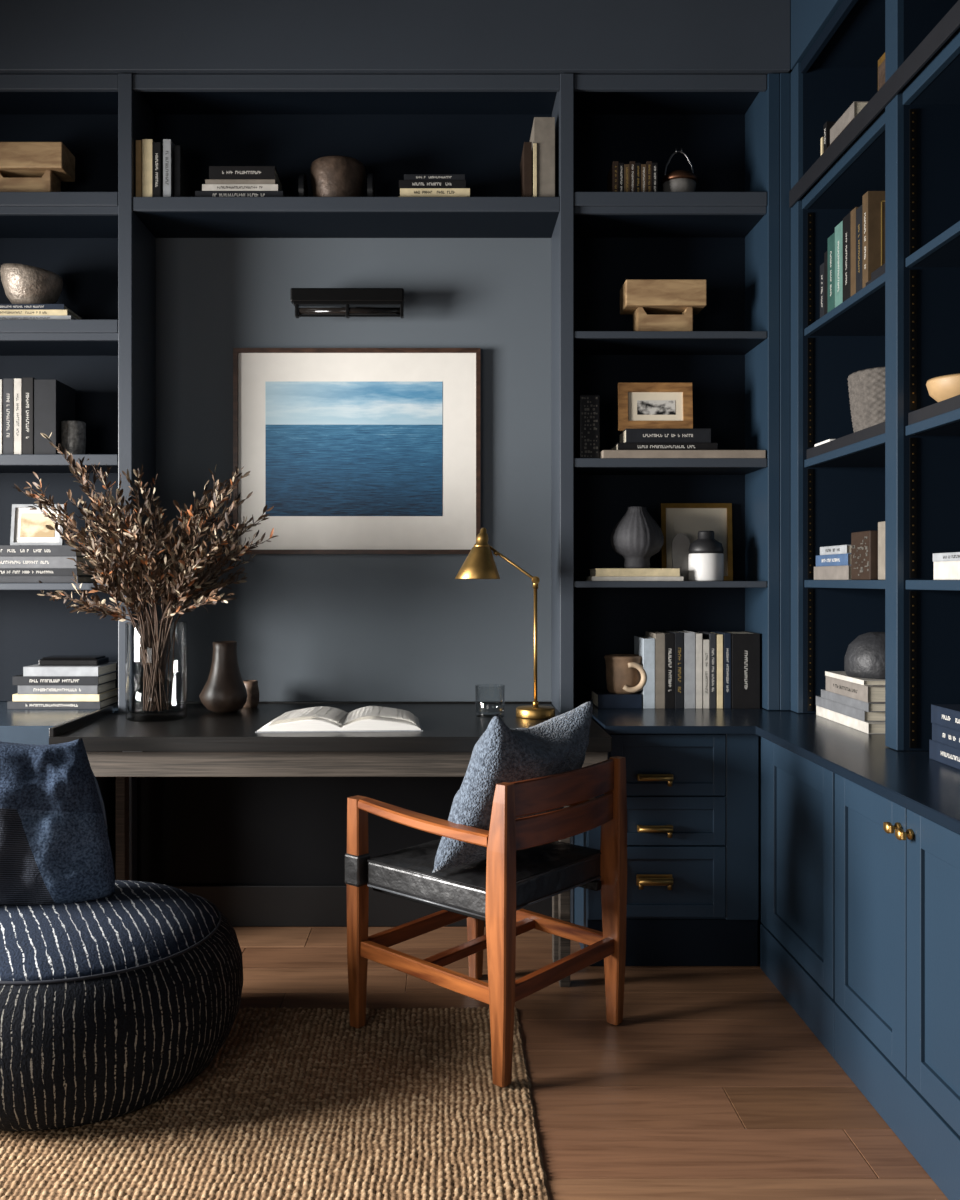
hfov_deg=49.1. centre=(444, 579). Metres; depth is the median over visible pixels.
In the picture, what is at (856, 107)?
book
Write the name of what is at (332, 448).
print
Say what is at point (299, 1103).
jute rug
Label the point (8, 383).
book
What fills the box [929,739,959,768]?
book
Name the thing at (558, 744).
cushion
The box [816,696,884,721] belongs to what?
book
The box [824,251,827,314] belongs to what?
book
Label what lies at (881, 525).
book
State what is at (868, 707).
book
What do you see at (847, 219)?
book
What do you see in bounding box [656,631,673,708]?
book
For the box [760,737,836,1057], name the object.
base cabinet
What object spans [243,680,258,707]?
bud vase
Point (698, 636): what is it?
book
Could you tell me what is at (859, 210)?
book
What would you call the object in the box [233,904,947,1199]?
floor
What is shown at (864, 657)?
decorative sphere
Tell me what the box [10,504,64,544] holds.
framed photo
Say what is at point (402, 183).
book
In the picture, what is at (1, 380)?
book
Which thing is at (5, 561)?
book
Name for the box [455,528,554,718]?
desk lamp
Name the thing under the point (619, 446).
book
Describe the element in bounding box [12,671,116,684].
book
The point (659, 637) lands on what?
book
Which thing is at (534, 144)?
book
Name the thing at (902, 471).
bookcase
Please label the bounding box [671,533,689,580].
tablet
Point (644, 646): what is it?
book
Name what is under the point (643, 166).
book
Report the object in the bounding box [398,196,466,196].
book
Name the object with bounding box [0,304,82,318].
book
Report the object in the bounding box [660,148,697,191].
pot
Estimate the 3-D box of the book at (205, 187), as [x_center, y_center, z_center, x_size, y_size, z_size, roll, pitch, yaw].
[-0.742,-1.421,3.896,0.275,0.024,0.190,0,0,0]
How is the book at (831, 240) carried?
on the bookcase at (902, 471)
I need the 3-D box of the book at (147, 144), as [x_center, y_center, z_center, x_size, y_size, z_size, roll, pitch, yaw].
[-1.078,-1.487,3.885,0.037,0.217,0.170,0,0,0]
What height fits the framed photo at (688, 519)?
0.299 m
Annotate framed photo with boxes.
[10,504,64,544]
[618,383,692,430]
[660,503,732,580]
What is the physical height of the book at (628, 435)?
0.051 m
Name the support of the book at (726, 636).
on the countertop at (929, 788)
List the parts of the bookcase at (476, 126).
shelf, rail, panel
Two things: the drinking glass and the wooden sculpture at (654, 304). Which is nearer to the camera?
the drinking glass
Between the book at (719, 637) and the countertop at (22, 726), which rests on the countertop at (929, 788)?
the book at (719, 637)
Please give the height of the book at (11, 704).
0.027 m
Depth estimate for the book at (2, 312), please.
3.80 m
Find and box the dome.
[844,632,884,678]
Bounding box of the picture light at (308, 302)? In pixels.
[290,288,403,317]
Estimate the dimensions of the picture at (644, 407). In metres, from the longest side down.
0.140 x 0.054 x 0.001 m
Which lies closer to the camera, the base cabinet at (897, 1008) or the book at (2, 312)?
the base cabinet at (897, 1008)
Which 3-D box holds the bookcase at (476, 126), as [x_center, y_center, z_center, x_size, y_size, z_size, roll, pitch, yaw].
[-0.355,-0.281,3.925,1.637,3.079,0.310,0,0,0]
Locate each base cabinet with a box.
[574,734,758,965]
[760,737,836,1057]
[834,773,959,1199]
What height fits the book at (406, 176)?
0.022 m
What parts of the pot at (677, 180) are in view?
handle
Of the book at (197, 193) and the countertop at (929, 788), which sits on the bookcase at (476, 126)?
the book at (197, 193)
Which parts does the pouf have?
panel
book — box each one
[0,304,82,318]
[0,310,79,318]
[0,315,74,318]
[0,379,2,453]
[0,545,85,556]
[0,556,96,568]
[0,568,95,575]
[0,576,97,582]
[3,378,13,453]
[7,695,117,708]
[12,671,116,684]
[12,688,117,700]
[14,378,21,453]
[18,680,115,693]
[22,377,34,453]
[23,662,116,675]
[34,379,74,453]
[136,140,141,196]
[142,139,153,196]
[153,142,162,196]
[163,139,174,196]
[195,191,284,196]
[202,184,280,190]
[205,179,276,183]
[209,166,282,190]
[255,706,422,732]
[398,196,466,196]
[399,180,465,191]
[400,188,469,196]
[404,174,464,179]
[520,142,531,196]
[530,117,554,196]
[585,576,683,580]
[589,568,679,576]
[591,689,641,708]
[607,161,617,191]
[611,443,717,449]
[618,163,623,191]
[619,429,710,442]
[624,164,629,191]
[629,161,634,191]
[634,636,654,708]
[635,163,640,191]
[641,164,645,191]
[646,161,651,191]
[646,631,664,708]
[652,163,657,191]
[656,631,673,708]
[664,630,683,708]
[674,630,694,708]
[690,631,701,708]
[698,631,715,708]
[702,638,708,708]
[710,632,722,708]
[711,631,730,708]
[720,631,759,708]
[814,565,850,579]
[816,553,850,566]
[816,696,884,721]
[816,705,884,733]
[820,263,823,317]
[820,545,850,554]
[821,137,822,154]
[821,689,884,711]
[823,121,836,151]
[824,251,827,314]
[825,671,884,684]
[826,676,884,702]
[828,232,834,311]
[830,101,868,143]
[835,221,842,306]
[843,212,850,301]
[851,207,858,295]
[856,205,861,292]
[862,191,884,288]
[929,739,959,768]
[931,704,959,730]
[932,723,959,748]
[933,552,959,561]
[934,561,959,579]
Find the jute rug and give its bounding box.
[0,1007,549,1199]
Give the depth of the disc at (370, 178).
3.85 m
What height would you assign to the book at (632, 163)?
0.131 m
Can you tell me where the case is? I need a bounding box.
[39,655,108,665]
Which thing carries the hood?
attached to the picture light at (308, 302)
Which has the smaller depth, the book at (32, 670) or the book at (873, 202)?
the book at (873, 202)
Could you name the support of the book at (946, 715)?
on the book at (941, 734)
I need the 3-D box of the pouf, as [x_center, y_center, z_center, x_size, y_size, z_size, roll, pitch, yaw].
[-0.956,1.040,2.701,0.889,0.415,0.888,0,0,0]
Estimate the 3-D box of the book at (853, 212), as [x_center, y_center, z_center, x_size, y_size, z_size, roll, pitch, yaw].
[1.385,-1.025,3.307,0.200,0.285,0.042,0,0,0]
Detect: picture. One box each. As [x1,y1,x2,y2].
[20,513,55,536]
[233,348,479,553]
[637,400,674,414]
[673,516,718,543]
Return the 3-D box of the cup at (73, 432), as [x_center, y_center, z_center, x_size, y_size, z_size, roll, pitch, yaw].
[-1.375,-0.518,3.880,0.090,0.132,0.090,0,0,0]
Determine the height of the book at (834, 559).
0.038 m
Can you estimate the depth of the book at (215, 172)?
3.80 m
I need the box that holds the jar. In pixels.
[688,531,723,580]
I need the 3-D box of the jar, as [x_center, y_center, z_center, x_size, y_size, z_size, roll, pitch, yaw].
[0.962,-0.088,3.870,0.126,0.184,0.126,0,0,0]
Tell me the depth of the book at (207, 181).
3.80 m
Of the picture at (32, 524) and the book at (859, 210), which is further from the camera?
the picture at (32, 524)
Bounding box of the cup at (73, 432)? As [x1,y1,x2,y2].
[61,420,85,453]
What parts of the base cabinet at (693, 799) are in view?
frame, handle, handle, handle, drawer, drawer, drawer, frame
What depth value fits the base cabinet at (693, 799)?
3.41 m
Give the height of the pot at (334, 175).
0.174 m
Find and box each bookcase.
[0,74,117,700]
[118,73,573,923]
[574,73,789,709]
[789,0,959,750]
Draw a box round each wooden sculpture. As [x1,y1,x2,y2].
[0,142,74,191]
[620,279,706,330]
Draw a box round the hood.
[290,288,403,306]
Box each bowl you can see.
[0,263,62,303]
[926,374,959,401]
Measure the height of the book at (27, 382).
0.280 m
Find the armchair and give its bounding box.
[345,756,626,1086]
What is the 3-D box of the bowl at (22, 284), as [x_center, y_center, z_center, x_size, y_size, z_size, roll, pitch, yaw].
[-1.534,-1.077,3.900,0.218,0.156,0.218,0,0,0]
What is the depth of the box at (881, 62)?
3.09 m
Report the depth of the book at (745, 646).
3.83 m
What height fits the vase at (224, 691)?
0.254 m
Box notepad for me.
[815,439,834,445]
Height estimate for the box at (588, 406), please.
0.236 m
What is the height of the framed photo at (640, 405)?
0.176 m
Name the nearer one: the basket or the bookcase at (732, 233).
the basket
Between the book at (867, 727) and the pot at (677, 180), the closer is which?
the book at (867, 727)
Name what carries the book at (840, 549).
on the book at (834, 559)
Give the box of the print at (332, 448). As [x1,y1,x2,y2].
[265,382,442,515]
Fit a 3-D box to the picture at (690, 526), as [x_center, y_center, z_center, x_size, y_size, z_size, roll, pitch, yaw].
[0.967,-0.151,4.037,0.176,0.193,0.001,0,-4,0]
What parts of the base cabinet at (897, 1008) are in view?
door, handle, handle, door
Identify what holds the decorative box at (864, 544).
on the bookcase at (902, 471)
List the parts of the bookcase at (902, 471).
rail, shelf, shelf, shelf, shelf, rail, shelf, shelf, shelf, shelf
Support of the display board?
on the bookcase at (732, 233)
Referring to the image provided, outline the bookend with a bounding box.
[174,145,190,196]
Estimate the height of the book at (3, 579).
0.025 m
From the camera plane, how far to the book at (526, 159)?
3.80 m
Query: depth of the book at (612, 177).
3.83 m
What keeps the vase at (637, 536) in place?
on the book at (597, 571)
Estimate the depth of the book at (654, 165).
3.83 m
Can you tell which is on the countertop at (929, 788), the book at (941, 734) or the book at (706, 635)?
the book at (706, 635)
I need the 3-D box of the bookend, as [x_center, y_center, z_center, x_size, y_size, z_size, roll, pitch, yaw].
[-0.971,-1.478,3.895,0.024,0.200,0.170,0,0,0]
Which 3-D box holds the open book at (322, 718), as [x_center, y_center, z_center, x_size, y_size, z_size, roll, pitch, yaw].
[-0.340,0.453,3.434,0.524,0.048,0.278,0,0,-3]
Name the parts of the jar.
lid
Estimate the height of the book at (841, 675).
0.015 m
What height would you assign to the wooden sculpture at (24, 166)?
0.199 m
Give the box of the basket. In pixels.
[847,366,884,431]
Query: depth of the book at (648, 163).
3.83 m
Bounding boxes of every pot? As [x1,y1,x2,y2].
[310,155,365,196]
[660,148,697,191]
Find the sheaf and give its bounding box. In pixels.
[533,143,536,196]
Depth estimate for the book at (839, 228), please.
3.42 m
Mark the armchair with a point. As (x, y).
(526, 864)
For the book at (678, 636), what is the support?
on the countertop at (929, 788)
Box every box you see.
[577,395,599,457]
[851,530,877,579]
[878,53,884,90]
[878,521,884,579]
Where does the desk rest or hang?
on the floor
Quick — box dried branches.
[13,432,276,710]
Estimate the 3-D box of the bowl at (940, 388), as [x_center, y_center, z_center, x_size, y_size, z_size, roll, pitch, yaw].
[1.352,-0.491,2.740,0.176,0.066,0.176,0,0,0]
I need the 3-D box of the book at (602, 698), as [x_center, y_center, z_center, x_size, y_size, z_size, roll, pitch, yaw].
[0.639,0.444,3.931,0.161,0.051,0.190,0,0,0]
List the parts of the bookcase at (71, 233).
shelf, rail, shelf, shelf, shelf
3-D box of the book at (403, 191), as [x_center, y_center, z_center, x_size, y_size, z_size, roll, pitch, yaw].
[-0.036,-1.404,3.892,0.253,0.029,0.180,0,0,0]
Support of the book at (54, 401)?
on the bookcase at (71, 233)
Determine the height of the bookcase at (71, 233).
2.288 m
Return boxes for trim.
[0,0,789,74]
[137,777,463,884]
[791,0,842,69]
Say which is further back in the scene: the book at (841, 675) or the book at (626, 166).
the book at (626, 166)
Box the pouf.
[0,880,242,1130]
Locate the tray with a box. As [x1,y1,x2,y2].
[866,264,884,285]
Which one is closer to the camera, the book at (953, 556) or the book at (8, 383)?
the book at (953, 556)
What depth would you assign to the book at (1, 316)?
3.80 m
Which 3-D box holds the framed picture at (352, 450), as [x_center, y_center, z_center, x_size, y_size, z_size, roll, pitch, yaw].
[-0.340,-0.497,4.062,0.954,0.794,0.034,0,0,0]
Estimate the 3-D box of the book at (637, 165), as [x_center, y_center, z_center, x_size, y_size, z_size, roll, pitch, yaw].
[0.705,-1.459,3.900,0.019,0.126,0.140,0,0,0]
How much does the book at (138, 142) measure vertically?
0.214 m
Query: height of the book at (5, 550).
0.040 m
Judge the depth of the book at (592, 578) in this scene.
3.81 m
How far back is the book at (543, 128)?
3.80 m
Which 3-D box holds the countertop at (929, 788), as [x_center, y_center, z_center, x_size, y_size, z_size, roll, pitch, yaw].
[1.031,0.482,2.964,1.132,0.025,2.228,0,0,0]
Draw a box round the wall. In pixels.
[156,0,791,903]
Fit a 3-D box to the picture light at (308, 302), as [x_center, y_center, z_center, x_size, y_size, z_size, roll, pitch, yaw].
[-0.368,-1.045,4.010,0.426,0.106,0.139,0,0,0]
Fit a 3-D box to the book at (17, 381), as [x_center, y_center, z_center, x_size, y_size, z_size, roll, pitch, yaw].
[-1.547,-0.591,3.900,0.027,0.277,0.200,0,0,0]
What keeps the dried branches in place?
in the glass vase at (127, 623)
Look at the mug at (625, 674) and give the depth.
3.85 m
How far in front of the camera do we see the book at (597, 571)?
3.80 m
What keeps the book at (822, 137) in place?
on the bookcase at (902, 471)
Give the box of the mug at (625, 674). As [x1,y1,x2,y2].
[604,654,646,693]
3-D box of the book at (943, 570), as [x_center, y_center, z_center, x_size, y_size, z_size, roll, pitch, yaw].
[1.400,-0.025,2.643,0.200,0.048,0.304,0,0,0]
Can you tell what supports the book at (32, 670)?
on the book at (18, 679)
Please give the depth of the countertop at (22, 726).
3.49 m
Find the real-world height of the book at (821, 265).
0.195 m
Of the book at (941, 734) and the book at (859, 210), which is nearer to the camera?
the book at (941, 734)
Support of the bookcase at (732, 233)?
on the countertop at (929, 788)
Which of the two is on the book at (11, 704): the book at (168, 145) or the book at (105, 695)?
the book at (105, 695)
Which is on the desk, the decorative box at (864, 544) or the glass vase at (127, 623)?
the glass vase at (127, 623)
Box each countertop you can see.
[0,701,117,744]
[574,701,959,833]
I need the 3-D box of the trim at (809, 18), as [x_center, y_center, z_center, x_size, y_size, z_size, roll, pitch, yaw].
[1.418,-2.083,2.378,0.364,0.515,2.756,0,0,0]
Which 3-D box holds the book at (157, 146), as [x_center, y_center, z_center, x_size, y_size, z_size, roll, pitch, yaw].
[-1.043,-1.482,3.885,0.026,0.206,0.170,0,0,0]
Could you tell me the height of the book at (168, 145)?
0.217 m
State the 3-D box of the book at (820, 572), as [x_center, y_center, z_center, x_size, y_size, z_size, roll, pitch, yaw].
[1.370,-0.024,3.502,0.170,0.046,0.314,0,0,0]
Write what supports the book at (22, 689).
on the book at (105, 695)
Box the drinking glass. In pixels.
[475,684,504,716]
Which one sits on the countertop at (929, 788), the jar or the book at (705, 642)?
the book at (705, 642)
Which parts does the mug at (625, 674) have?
handle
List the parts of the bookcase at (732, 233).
rail, shelf, shelf, shelf, shelf, panel, corner post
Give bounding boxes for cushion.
[0,738,114,905]
[432,699,592,872]
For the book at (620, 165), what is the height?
0.126 m
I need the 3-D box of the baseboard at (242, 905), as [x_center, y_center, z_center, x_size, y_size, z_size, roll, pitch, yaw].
[-0.355,1.185,3.821,1.533,0.150,0.018,0,0,0]
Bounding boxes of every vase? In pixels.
[125,621,186,721]
[199,641,246,712]
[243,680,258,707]
[610,506,663,567]
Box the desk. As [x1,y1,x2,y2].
[49,701,611,986]
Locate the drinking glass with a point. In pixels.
(477, 684)
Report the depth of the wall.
4.08 m
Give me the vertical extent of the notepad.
0.012 m
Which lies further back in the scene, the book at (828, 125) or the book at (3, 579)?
the book at (3, 579)
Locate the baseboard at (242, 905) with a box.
[168,885,551,926]
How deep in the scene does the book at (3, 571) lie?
3.80 m
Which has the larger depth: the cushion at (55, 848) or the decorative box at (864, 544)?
the decorative box at (864, 544)
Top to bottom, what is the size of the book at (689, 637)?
0.278 m
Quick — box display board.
[600,450,765,457]

